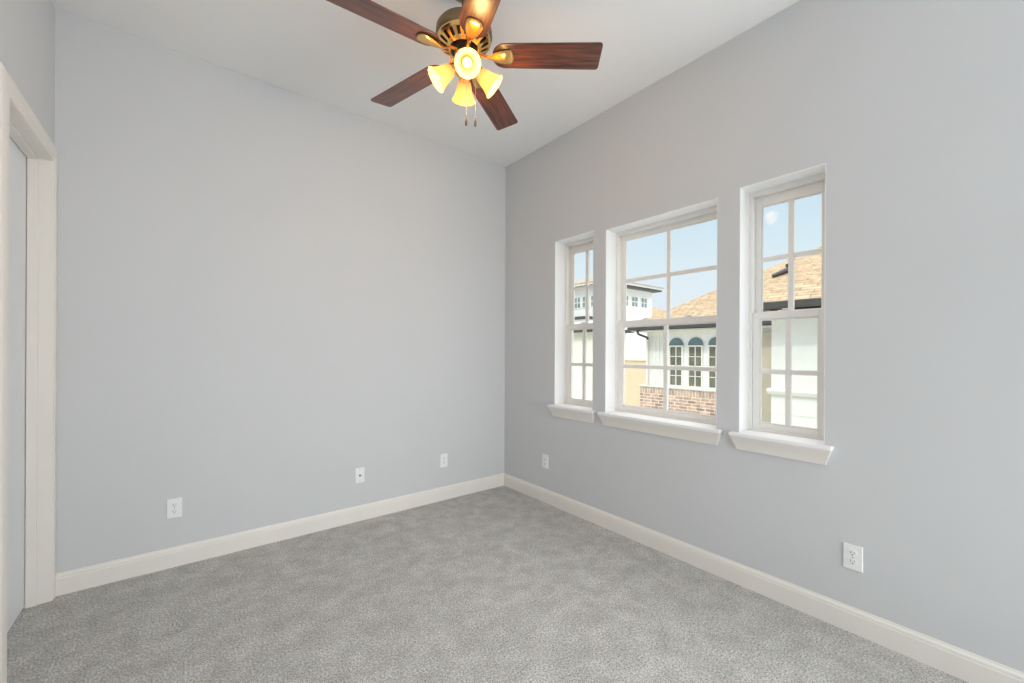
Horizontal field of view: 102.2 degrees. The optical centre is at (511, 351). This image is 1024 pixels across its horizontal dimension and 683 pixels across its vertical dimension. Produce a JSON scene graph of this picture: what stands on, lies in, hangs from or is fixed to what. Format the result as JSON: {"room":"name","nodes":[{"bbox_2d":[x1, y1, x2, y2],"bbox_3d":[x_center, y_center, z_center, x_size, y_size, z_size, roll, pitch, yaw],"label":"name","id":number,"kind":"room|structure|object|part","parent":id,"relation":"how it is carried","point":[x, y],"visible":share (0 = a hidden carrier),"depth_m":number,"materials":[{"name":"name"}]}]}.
{"room":"empty bedroom","nodes":[
{"label":"empty bedroom","id":0,"kind":"room"},
{"bbox_2d":[0,0,54,145],"bbox_3d":[-0.436,-0.246,-0.402,0.120,3.050,6.400,0,0,-38],"label":"wall","id":1,"kind":"structure","parent":0,"point":[27,27],"depth_m":1.83,"materials":[{"name":"paint"}]},
{"bbox_2d":[0,62,57,682],"bbox_3d":[-2.162,0.111,1.785,0.133,2.320,0.828,0,0,-38],"label":"door","id":2,"kind":"structure","parent":1,"relation":"in","point":[28,156],"depth_m":2.02,"materials":[{"name":"paint"}]},
{"bbox_2d":[55,8,505,572],"bbox_3d":[-1.335,-0.251,3.096,3.515,3.050,0.200,0,0,-38],"label":"wall","id":3,"kind":"structure","parent":0,"point":[268,294],"depth_m":2.68,"materials":[{"name":"paint"}]},
{"bbox_2d":[166,497,181,518],"bbox_3d":[-1.995,0.927,2.444,0.072,0.115,0.009,0,0,-38],"label":"wall outlet","id":4,"kind":"object","parent":3,"relation":"attached to","point":[174,506],"visible":1,"depth_m":2.44,"materials":[{"name":"plastic"}]},
{"bbox_2d":[55,473,504,596],"bbox_3d":[-1.219,1.218,3.056,2.932,0.114,0.015,0,0,-38],"label":"baseboard","id":5,"kind":"structure","parent":3,"relation":"attached to","point":[70,581],"depth_m":2.66,"materials":[{"name":"paint"}]},
{"bbox_2d":[355,467,364,483],"bbox_3d":[-1.144,0.934,3.113,0.070,0.114,0.017,0,0,-38],"label":"cable jack plate","id":6,"kind":"object","parent":3,"relation":"attached to","point":[359,472],"visible":1,"depth_m":3.11,"materials":[{"name":"plastic"}]},
{"bbox_2d":[440,453,447,467],"bbox_3d":[-0.586,0.939,3.560,0.072,0.115,0.009,0,0,-38],"label":"wall outlet","id":7,"kind":"object","parent":3,"relation":"attached to","point":[443,457],"visible":1,"depth_m":3.56,"materials":[{"name":"plastic"}]},
{"bbox_2d":[52,0,798,166],"bbox_3d":[0.723,-1.865,0.509,3.515,0.200,6.800,0,0,-38],"label":"ceiling","id":8,"kind":"structure","parent":0,"point":[323,51],"depth_m":2.39,"materials":[{"name":"paint"}]},
{"bbox_2d":[326,0,602,129],"bbox_3d":[-0.266,-1.420,1.986,1.248,0.700,1.297,0,0,-38],"label":"ceiling fan","id":9,"kind":"object","parent":8,"relation":"hanging from","point":[464,33],"visible":1,"depth_m":1.97,"materials":[{"name":"brown wood"}]},
{"bbox_3d":[-0.557,-1.437,1.773,0.524,0.006,0.144,0,12,-36],"label":"blade","id":10,"kind":"part","parent":9,"relation":"part of","materials":[{"name":"brown wood"}]},
{"bbox_3d":[-0.554,-1.437,2.244,0.524,0.006,0.144,0,12,36],"label":"blade","id":11,"kind":"part","parent":9,"relation":"part of","materials":[{"name":"brown wood"}]},
{"bbox_3d":[-0.327,-1.331,1.988,0.100,0.120,0.120,-38,6,-8],"label":"lamp shade","id":12,"kind":"part","parent":9,"relation":"part of","materials":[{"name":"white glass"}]},
{"bbox_3d":[-0.244,-1.330,2.108,0.120,0.120,0.100,0,-38,-10],"label":"lamp shade","id":13,"kind":"part","parent":9,"relation":"part of","materials":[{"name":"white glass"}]},
{"bbox_2d":[437,19,490,58],"bbox_3d":[-0.232,-1.487,2.007,0.260,0.050,0.260,0,0,-38],"label":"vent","id":14,"kind":"object","parent":9,"relation":"attached to","point":[450,32],"depth_m":1.95,"materials":[{"name":"gold metal"}]},
{"bbox_3d":[-0.207,-1.330,1.904,0.120,0.120,0.100,0,38,-10],"label":"lamp shade","id":15,"kind":"part","parent":9,"relation":"part of","materials":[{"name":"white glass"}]},
{"bbox_3d":[-0.207,-1.330,1.905,0.042,0.042,0.067,0,38,-10],"label":"bulb","id":16,"kind":"part","parent":9,"relation":"part of","materials":[{"name":"white glass"}]},
{"bbox_3d":[-0.177,-1.257,2.006,0.003,0.250,0.003,0,0,-38],"label":"pull chain","id":17,"kind":"part","parent":9,"relation":"part of","materials":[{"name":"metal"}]},
{"bbox_3d":[-0.101,-1.434,1.629,0.144,0.006,0.524,13,-4,-19],"label":"blade","id":18,"kind":"part","parent":9,"relation":"part of","materials":[{"name":"brown wood"}]},
{"bbox_3d":[-0.123,-1.329,2.025,0.100,0.120,0.120,39,-6,-8],"label":"lamp shade","id":19,"kind":"part","parent":9,"relation":"part of","materials":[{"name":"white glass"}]},
{"bbox_3d":[-0.108,-1.434,2.387,0.144,0.006,0.524,-12,-4,18],"label":"blade","id":20,"kind":"part","parent":9,"relation":"part of","materials":[{"name":"brown wood"}]},
{"bbox_3d":[0.167,-1.433,2.007,0.524,0.006,0.144,0,-12,0],"label":"blade","id":21,"kind":"part","parent":9,"relation":"part of","materials":[{"name":"brown wood"}]},
{"bbox_2d":[7,486,967,682],"bbox_3d":[0.707,1.410,0.509,3.515,0.250,6.800,0,0,-38],"label":"floor","id":22,"kind":"structure","parent":0,"point":[501,584],"depth_m":1.98,"materials":[{"name":"carpet"}]},
{"bbox_2d":[504,0,1023,672],"bbox_3d":[2.006,-0.234,1.533,0.220,3.050,6.400,0,0,-38],"label":"wall","id":23,"kind":"structure","parent":0,"point":[913,110],"depth_m":1.90,"materials":[{"name":"paint"}]},
{"bbox_2d":[542,454,547,468],"bbox_3d":[0.281,0.935,3.518,0.009,0.115,0.072,0,0,-38],"label":"wall outlet","id":24,"kind":"object","parent":23,"relation":"attached to","point":[544,457],"visible":1,"depth_m":3.51,"materials":[{"name":"plastic"}]},
{"bbox_2d":[548,231,595,422],"bbox_3d":[0.545,-0.186,3.327,0.251,1.450,0.484,0,0,-38],"label":"window","id":25,"kind":"structure","parent":23,"relation":"in","point":[565,405],"depth_m":3.46,"materials":[{"name":"paint"}]},
{"bbox_3d":[0.609,-0.231,3.377,0.090,1.359,0.412,0,0,-38],"label":"frame","id":26,"kind":"part","parent":25,"relation":"part of","materials":[{"name":"plastic"}]},
{"bbox_3d":[0.589,0.102,3.362,0.030,0.652,0.366,0,0,-38],"label":"sash","id":27,"kind":"part","parent":25,"relation":"part of","materials":[{"name":"plastic"}]},
{"bbox_3d":[0.618,-0.534,3.383,0.028,0.697,0.368,0,0,-38],"label":"sash","id":28,"kind":"part","parent":25,"relation":"part of","materials":[{"name":"plastic"}]},
{"bbox_2d":[597,198,722,444],"bbox_3d":[0.997,-0.174,2.757,0.251,1.430,0.882,0,0,-38],"label":"window","id":29,"kind":"structure","parent":23,"relation":"in","point":[701,428],"depth_m":2.84,"materials":[{"name":"paint"}]},
{"bbox_3d":[1.041,0.104,2.792,0.030,0.652,0.764,0,0,-38],"label":"sash","id":30,"kind":"part","parent":29,"relation":"part of","materials":[{"name":"plastic"}]},
{"bbox_3d":[1.069,-0.522,2.813,0.028,0.677,0.766,0,0,-38],"label":"sash","id":31,"kind":"part","parent":29,"relation":"part of","materials":[{"name":"plastic"}]},
{"bbox_2d":[504,473,1023,682],"bbox_3d":[1.911,1.234,1.454,0.015,0.114,6.384,0,0,-38],"label":"baseboard","id":32,"kind":"structure","parent":23,"relation":"attached to","point":[967,666],"depth_m":2.03,"materials":[{"name":"paint"}]},
{"bbox_2d":[728,163,833,464],"bbox_3d":[1.446,-0.182,2.190,0.251,1.450,0.466,0,0,-38],"label":"window","id":33,"kind":"structure","parent":23,"relation":"in","point":[806,444],"depth_m":2.25,"materials":[{"name":"paint"}]},
{"bbox_3d":[1.509,-0.227,2.240,0.090,1.359,0.394,0,0,-38],"label":"frame","id":34,"kind":"part","parent":33,"relation":"part of","materials":[{"name":"plastic"}]},
{"bbox_3d":[1.490,0.106,2.226,0.030,0.652,0.348,0,0,-38],"label":"sash","id":35,"kind":"part","parent":33,"relation":"part of","materials":[{"name":"plastic"}]},
{"bbox_3d":[1.518,-0.530,2.246,0.028,0.697,0.350,0,0,-38],"label":"sash","id":36,"kind":"part","parent":33,"relation":"part of","materials":[{"name":"plastic"}]},
{"bbox_2d":[843,542,862,572],"bbox_3d":[1.564,0.946,1.898,0.009,0.115,0.072,0,0,-38],"label":"wall outlet","id":37,"kind":"object","parent":23,"relation":"attached to","point":[852,554],"visible":1,"depth_m":1.89,"materials":[{"name":"plastic"}]},
{"bbox_2d":[848,558,856,565],"bbox_3d":[1.562,0.965,1.897,0.004,0.025,0.034,0,0,-38],"label":"receptacle","id":38,"kind":"object","parent":37,"relation":"attached to","point":[851,561],"depth_m":1.90,"materials":[{"name":"plastic"}]},
{"bbox_2d":[848,550,856,556],"bbox_3d":[1.563,0.926,1.897,0.004,0.025,0.034,0,0,-38],"label":"receptacle","id":39,"kind":"object","parent":37,"relation":"attached to","point":[851,553],"depth_m":1.90,"materials":[{"name":"plastic"}]},
{"label":"outside","id":40,"kind":"structure","parent":0,"visible":0},
{"bbox_3d":[37.742,4.617,53.081,119.700,0.300,150.000,0,0,-38],"label":"ground","id":41,"kind":"structure","parent":40,"visible":0},
{"bbox_2d":[573,329,633,399],"bbox_3d":[3.198,1.519,22.386,2.900,5.555,6.100,0,0,-38],"label":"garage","id":42,"kind":"structure","parent":41,"relation":"on","point":[578,334],"depth_m":20.52,"materials":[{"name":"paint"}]},
{"bbox_2d":[575,279,662,359],"bbox_3d":[5.907,-1.407,42.259,8.893,11.435,15.900,0,0,-38],"label":"house","id":43,"kind":"structure","parent":41,"relation":"on","point":[639,296],"depth_m":37.42,"materials":[{"name":"white paint"}]},
{"bbox_3d":[5.964,-4.400,37.605,0.019,0.920,0.700,0,0,-38],"label":"glass pane","id":44,"kind":"part","parent":43,"relation":"part of","materials":[{"name":"blue glass"}]},
{"bbox_3d":[11.084,-4.484,37.405,0.870,0.840,0.019,0,0,-38],"label":"glass pane","id":45,"kind":"part","parent":43,"relation":"part of","materials":[{"name":"blue glass"}]},
{"bbox_3d":[12.205,-4.479,38.293,0.870,0.840,0.019,0,0,-38],"label":"glass pane","id":46,"kind":"part","parent":43,"relation":"part of","materials":[{"name":"blue glass"}]},
{"bbox_2d":[625,359,645,405],"bbox_3d":[4.702,2.299,14.242,0.330,4.010,3.380,0,0,-38],"label":"wall","id":47,"kind":"structure","parent":41,"relation":"on","point":[634,377],"depth_m":14.56,"materials":[{"name":"beige paint"}]},
{"bbox_2d":[652,307,663,315],"bbox_3d":[16.795,-0.431,48.715,8.000,9.590,8.000,0,0,-38],"label":"house","id":48,"kind":"structure","parent":41,"relation":"on","point":[655,311],"depth_m":47.48,"materials":[{"name":"beige paint"}]},
{"bbox_2d":[627,246,821,427],"bbox_3d":[10.770,0.302,6.739,13.370,8.064,15.874,0,0,-38],"label":"house","id":49,"kind":"structure","parent":41,"relation":"on","point":[693,345],"depth_m":9.31,"materials":[{"name":"white paint"}]},
{"bbox_3d":[4.007,0.355,10.081,0.019,0.928,0.300,0,0,-38],"label":"glass pane","id":50,"kind":"part","parent":49,"relation":"part of","materials":[{"name":"grey glass"}]},
{"bbox_3d":[4.006,-0.238,10.078,0.029,0.186,0.360,0,0,-38],"label":"arch panel","id":51,"kind":"part","parent":49,"relation":"part of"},
{"bbox_3d":[4.309,0.356,9.701,0.019,0.928,0.300,0,0,-38],"label":"glass pane","id":52,"kind":"part","parent":49,"relation":"part of","materials":[{"name":"grey glass"}]},
{"bbox_3d":[4.308,-0.237,9.698,0.029,0.186,0.360,0,0,-38],"label":"arch panel","id":53,"kind":"part","parent":49,"relation":"part of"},
{"bbox_3d":[4.609,-0.235,9.318,0.029,0.186,0.360,0,0,-38],"label":"arch panel","id":54,"kind":"part","parent":49,"relation":"part of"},
{"bbox_3d":[4.610,0.358,9.321,0.019,0.928,0.300,0,0,-38],"label":"glass pane","id":55,"kind":"part","parent":49,"relation":"part of","materials":[{"name":"grey glass"}]},
{"bbox_2d":[772,264,787,276],"bbox_3d":[6.248,-1.872,9.571,0.419,0.312,0.137,0,0,18],"label":"vent pipe","id":56,"kind":"object","parent":49,"relation":"attached to","point":[785,270],"visible":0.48,"depth_m":9.53,"materials":[{"name":"grey metal"}]}
]}

